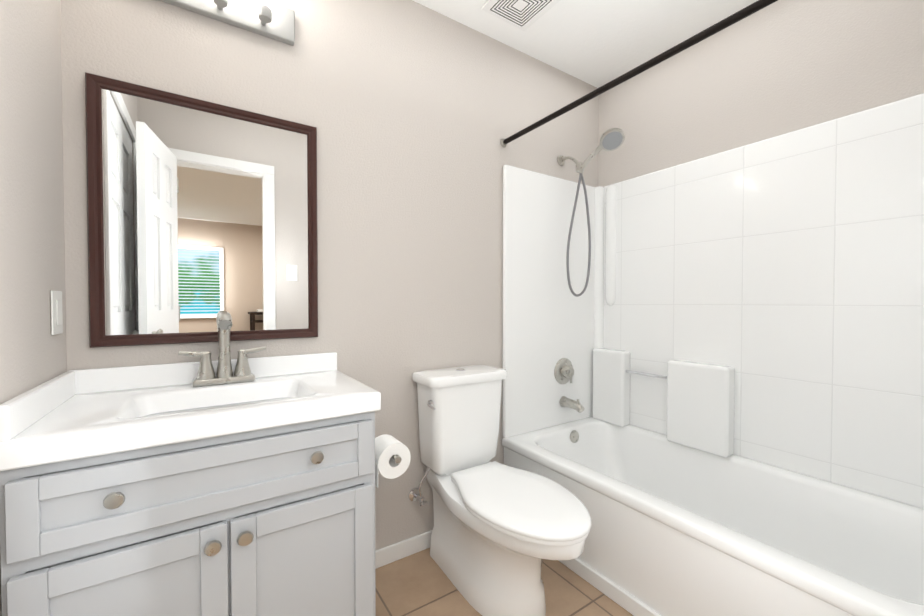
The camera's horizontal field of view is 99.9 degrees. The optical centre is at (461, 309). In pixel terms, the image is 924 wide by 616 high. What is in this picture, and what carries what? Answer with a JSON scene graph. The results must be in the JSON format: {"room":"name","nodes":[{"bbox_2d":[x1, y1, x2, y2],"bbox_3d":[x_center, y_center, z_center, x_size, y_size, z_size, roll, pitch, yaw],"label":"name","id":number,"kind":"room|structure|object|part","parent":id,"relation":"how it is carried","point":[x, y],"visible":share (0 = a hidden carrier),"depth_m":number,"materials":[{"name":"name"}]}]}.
{"room":"bathroom","nodes":[
{"label":"bathroom","id":0,"kind":"room"},
{"bbox_2d":[0,0,66,615],"bbox_3d":[-1.020,-0.117,0.824,0.120,2.445,0.619,-1,1,-33],"label":"wall","id":1,"kind":"structure","parent":0,"point":[33,352],"depth_m":0.90,"materials":[{"name":"grey paint"}]},
{"bbox_2d":[50,290,62,334],"bbox_3d":[-1.082,0.008,1.039,0.008,0.116,0.080,-1,1,-33],"label":"light switch","id":2,"kind":"object","parent":1,"relation":"attached to","point":[56,313],"visible":1,"depth_m":1.03,"materials":[{"name":"white plastic"}]},
{"bbox_2d":[60,0,598,550],"bbox_3d":[-0.180,-0.134,1.819,2.617,2.445,0.120,-1,1,-33],"label":"wall","id":3,"kind":"structure","parent":0,"point":[412,112],"depth_m":1.64,"materials":[{"name":"grey paint"}]},
{"bbox_2d":[85,72,317,347],"bbox_3d":[-0.821,-0.290,1.306,0.642,0.796,0.022,-1,1,-33],"label":"mirror","id":4,"kind":"object","parent":3,"relation":"attached to","point":[201,215],"visible":0.98,"depth_m":1.27,"materials":[{"name":"red wood"}]},
{"bbox_2d":[159,0,294,45],"bbox_3d":[-0.786,-1.039,1.263,0.464,0.137,0.111,-1,1,-33],"label":"sconce","id":5,"kind":"object","parent":3,"relation":"attached to","point":[272,19],"visible":1,"depth_m":1.32,"materials":[{"name":"grey"}]},
{"bbox_3d":[-0.669,-1.056,1.319,0.076,0.105,0.076,-1,1,-33],"label":"bulb","id":6,"kind":"part","parent":5,"relation":"part of","materials":[{"name":"white glass"}]},
{"bbox_2d":[375,530,431,568],"bbox_3d":[-0.150,1.052,1.780,0.847,0.073,0.013,-1,1,-33],"label":"baseboard","id":7,"kind":"structure","parent":3,"relation":"attached to","point":[400,550],"depth_m":1.70,"materials":[{"name":"white wood"}]},
{"bbox_2d":[500,0,777,146],"bbox_3d":[0.633,-0.843,1.350,0.044,0.044,1.531,-1,1,-33],"label":"curtain rod","id":8,"kind":"object","parent":3,"relation":"attached to","point":[747,11],"visible":1,"depth_m":1.31,"materials":[{"name":"brown metal"}]},
{"bbox_2d":[375,548,632,615],"bbox_3d":[0.242,1.132,1.055,2.537,0.060,1.657,-1,1,-33],"label":"floor","id":9,"kind":"structure","parent":0,"point":[420,583],"depth_m":1.50,"materials":[{"name":"tile"}]},
{"bbox_2d":[0,311,410,615],"bbox_3d":[-0.625,0.553,1.159,0.890,1.093,0.506,-1,1,-33],"label":"bathroom vanity","id":10,"kind":"object","parent":9,"relation":"on","point":[225,484],"visible":1,"depth_m":0.94,"materials":[{"name":"grey wood"}]},
{"bbox_3d":[-0.849,0.406,0.752,0.045,0.154,0.019,-1,1,-33],"label":"drawer","id":11,"kind":"part","parent":10,"relation":"part of","materials":[{"name":"grey wood"}]},
{"bbox_3d":[-0.845,0.753,0.761,0.055,0.472,0.019,-1,1,-33],"label":"door","id":12,"kind":"part","parent":10,"relation":"part of","materials":[{"name":"grey wood"}]},
{"bbox_3d":[-0.722,0.394,0.807,0.035,0.035,0.029,-1,1,-33],"label":"knob","id":13,"kind":"part","parent":10,"relation":"part of","materials":[{"name":"silver metal"}]},
{"bbox_3d":[-0.718,0.543,0.841,0.249,0.055,0.019,-1,1,-33],"label":"door","id":14,"kind":"part","parent":10,"relation":"part of","materials":[{"name":"grey wood"}]},
{"bbox_3d":[-0.720,0.751,0.849,0.249,0.362,0.008,-1,1,-33],"label":"door","id":15,"kind":"part","parent":10,"relation":"part of","materials":[{"name":"grey wood"}]},
{"bbox_2d":[178,351,208,356],"bbox_3d":[-0.846,0.140,1.225,0.080,0.025,0.022,-1,1,-33],"label":"handle","id":16,"kind":"object","parent":10,"relation":"on","point":[185,353],"depth_m":1.22,"materials":[{"name":"silver metal"}]},
{"bbox_3d":[-0.565,0.348,0.938,0.634,0.045,0.019,-1,1,-33],"label":"drawer","id":17,"kind":"part","parent":10,"relation":"part of","materials":[{"name":"grey wood"}]},
{"bbox_3d":[-0.568,0.403,0.943,0.634,0.064,0.008,-1,1,-33],"label":"drawer","id":18,"kind":"part","parent":10,"relation":"part of","materials":[{"name":"grey wood"}]},
{"bbox_3d":[-0.565,0.457,0.940,0.634,0.045,0.019,-1,1,-33],"label":"drawer","id":19,"kind":"part","parent":10,"relation":"part of","materials":[{"name":"grey wood"}]},
{"bbox_2d":[196,353,215,379],"bbox_3d":[-0.820,0.179,1.244,0.052,0.085,0.051,-1,1,-33],"label":"faucet","id":20,"kind":"object","parent":10,"relation":"on","point":[205,371],"depth_m":1.23,"materials":[{"name":"silver metal"}]},
{"bbox_3d":[-0.580,0.551,0.903,0.035,0.035,0.029,-1,1,-33],"label":"knob","id":21,"kind":"part","parent":10,"relation":"part of","materials":[{"name":"silver metal"}]},
{"bbox_3d":[-0.591,0.750,0.928,0.055,0.472,0.019,-1,1,-33],"label":"door","id":22,"kind":"part","parent":10,"relation":"part of","materials":[{"name":"grey wood"}]},
{"bbox_3d":[-0.751,0.033,1.229,0.035,0.056,0.134,-1,1,-33],"label":"faucet spout","id":23,"kind":"part","parent":10,"relation":"part of","materials":[{"name":"silver metal"}]},
{"bbox_2d":[234,351,250,376],"bbox_3d":[-0.735,0.178,1.300,0.052,0.085,0.051,-1,1,-33],"label":"faucet","id":24,"kind":"object","parent":10,"relation":"on","point":[242,369],"depth_m":1.29,"materials":[{"name":"silver metal"}]},
{"bbox_3d":[-0.540,0.749,0.962,0.055,0.472,0.019,-1,1,-33],"label":"door","id":25,"kind":"part","parent":10,"relation":"part of","materials":[{"name":"grey wood"}]},
{"bbox_3d":[-0.524,0.550,0.940,0.035,0.035,0.029,-1,1,-33],"label":"knob","id":26,"kind":"part","parent":10,"relation":"part of","materials":[{"name":"silver metal"}]},
{"bbox_2d":[240,346,265,353],"bbox_3d":[-0.708,0.138,1.316,0.080,0.025,0.022,-1,1,-33],"label":"handle","id":27,"kind":"object","parent":10,"relation":"on","point":[242,351],"depth_m":1.31,"materials":[{"name":"silver metal"}]},
{"bbox_3d":[-0.413,0.539,1.042,0.249,0.055,0.019,-1,1,-33],"label":"door","id":28,"kind":"part","parent":10,"relation":"part of","materials":[{"name":"grey wood"}]},
{"bbox_3d":[-0.415,0.748,1.049,0.249,0.362,0.008,-1,1,-33],"label":"door","id":29,"kind":"part","parent":10,"relation":"part of","materials":[{"name":"grey wood"}]},
{"bbox_3d":[-0.385,0.390,1.029,0.035,0.035,0.029,-1,1,-33],"label":"knob","id":30,"kind":"part","parent":10,"relation":"part of","materials":[{"name":"silver metal"}]},
{"bbox_3d":[-0.286,0.746,1.129,0.055,0.472,0.019,-1,1,-33],"label":"door","id":31,"kind":"part","parent":10,"relation":"part of","materials":[{"name":"grey wood"}]},
{"bbox_3d":[-0.282,0.399,1.126,0.045,0.154,0.019,-1,1,-33],"label":"drawer","id":32,"kind":"part","parent":10,"relation":"part of","materials":[{"name":"grey wood"}]},
{"bbox_2d":[408,365,590,615],"bbox_3d":[0.146,0.681,1.504,0.405,0.826,0.786,-1,1,-33],"label":"toilet","id":33,"kind":"object","parent":9,"relation":"on","point":[500,532],"visible":1,"depth_m":1.48,"materials":[{"name":"white ceramic"}]},
{"bbox_3d":[-0.161,0.829,1.661,0.032,0.012,0.017,-1,1,-33],"label":"supply handle","id":34,"kind":"part","parent":33,"relation":"part of","materials":[{"name":"silver metal"}]},
{"bbox_3d":[-0.007,0.508,1.739,0.366,0.393,0.186,-1,1,-33],"label":"tank","id":35,"kind":"part","parent":33,"relation":"part of","materials":[{"name":"white ceramic"}]},
{"bbox_3d":[0.153,0.900,1.502,0.374,0.388,0.746,-1,1,-33],"label":"bowl","id":36,"kind":"part","parent":33,"relation":"part of","materials":[{"name":"white ceramic"}]},
{"bbox_3d":[0.207,0.698,1.418,0.378,0.016,0.567,-1,1,-33],"label":"seat","id":37,"kind":"part","parent":33,"relation":"part of","materials":[{"name":"white plastic"}]},
{"bbox_3d":[0.207,0.678,1.417,0.386,0.022,0.573,-1,1,-33],"label":"lid","id":38,"kind":"part","parent":33,"relation":"part of","materials":[{"name":"white plastic"}]},
{"bbox_2d":[502,93,923,615],"bbox_3d":[0.950,0.084,1.575,0.789,2.018,1.532,-1,1,-33],"label":"tub","id":39,"kind":"object","parent":9,"relation":"on","point":[713,392],"visible":0.94,"depth_m":1.62,"materials":[{"name":"white plastic"}]},
{"bbox_3d":[0.584,0.351,2.215,0.152,0.152,0.014,-1,1,-33],"label":"valve plate","id":40,"kind":"part","parent":39,"relation":"part of","materials":[{"name":"silver metal"}]},
{"bbox_3d":[0.602,-0.826,2.168,0.017,0.075,0.132,-1,1,-33],"label":"shower arm","id":41,"kind":"part","parent":39,"relation":"part of"},
{"bbox_3d":[0.621,0.533,2.162,0.052,0.064,0.137,-1,1,-33],"label":"spout","id":42,"kind":"part","parent":39,"relation":"part of","materials":[{"name":"silver metal"}]},
{"bbox_3d":[0.716,-0.829,2.069,0.114,0.187,0.151,-1,1,-33],"label":"shower handle","id":43,"kind":"part","parent":39,"relation":"part of","materials":[{"name":"silver metal"}]},
{"bbox_2d":[592,348,629,426],"bbox_3d":[0.871,0.446,2.275,0.079,0.426,0.212,-1,1,-33],"label":"shelf","id":44,"kind":"object","parent":39,"relation":"attached to","point":[610,366],"depth_m":2.23,"materials":[{"name":"white plastic"}]},
{"bbox_2d":[667,360,734,457],"bbox_3d":[1.139,0.462,1.868,0.079,0.409,0.280,-1,1,-33],"label":"shelf","id":45,"kind":"object","parent":39,"relation":"attached to","point":[700,393],"depth_m":1.82,"materials":[{"name":"white plastic"}]},
{"bbox_2d":[413,0,757,87],"bbox_3d":[0.209,-1.374,1.061,2.777,0.060,1.777,-1,1,-33],"label":"ceiling","id":46,"kind":"structure","parent":0,"point":[597,43],"depth_m":1.88,"materials":[{"name":"white paint"}]},
{"bbox_2d":[481,0,559,30],"bbox_3d":[0.258,-1.348,1.712,0.260,0.012,0.236,-1,1,-33],"label":"ceiling vent","id":47,"kind":"object","parent":46,"relation":"in","point":[519,5],"depth_m":1.74,"materials":[{"name":"white"}]},
{"bbox_3d":[0.206,-1.345,1.791,0.192,0.001,0.004,-1,1,-33],"label":"ceiling air vent","id":48,"kind":"part","parent":47,"relation":"part of","materials":[{"name":"white metal"}]},
{"bbox_3d":[0.213,-1.344,1.780,0.166,0.001,0.004,-1,1,-33],"label":"ceiling air vent","id":49,"kind":"part","parent":47,"relation":"part of","materials":[{"name":"white metal"}]},
{"bbox_3d":[0.325,-1.344,1.757,0.004,0.001,0.157,-1,1,-33],"label":"ceiling air vent","id":50,"kind":"part","parent":47,"relation":"part of","materials":[{"name":"white metal"}]},
{"bbox_2d":[522,1,550,25],"bbox_3d":[0.336,-1.344,1.764,0.004,0.001,0.183,-1,1,-33],"label":"frame","id":51,"kind":"object","parent":47,"relation":"attached to","point":[536,13],"depth_m":1.76,"materials":[{"name":"grey"}]},
{"bbox_2d":[598,0,923,186],"bbox_3d":[1.351,-0.133,1.764,0.120,2.445,1.657,-1,1,-33],"label":"wall","id":52,"kind":"structure","parent":0,"point":[778,68],"depth_m":1.69,"materials":[{"name":"grey paint"}]}
]}

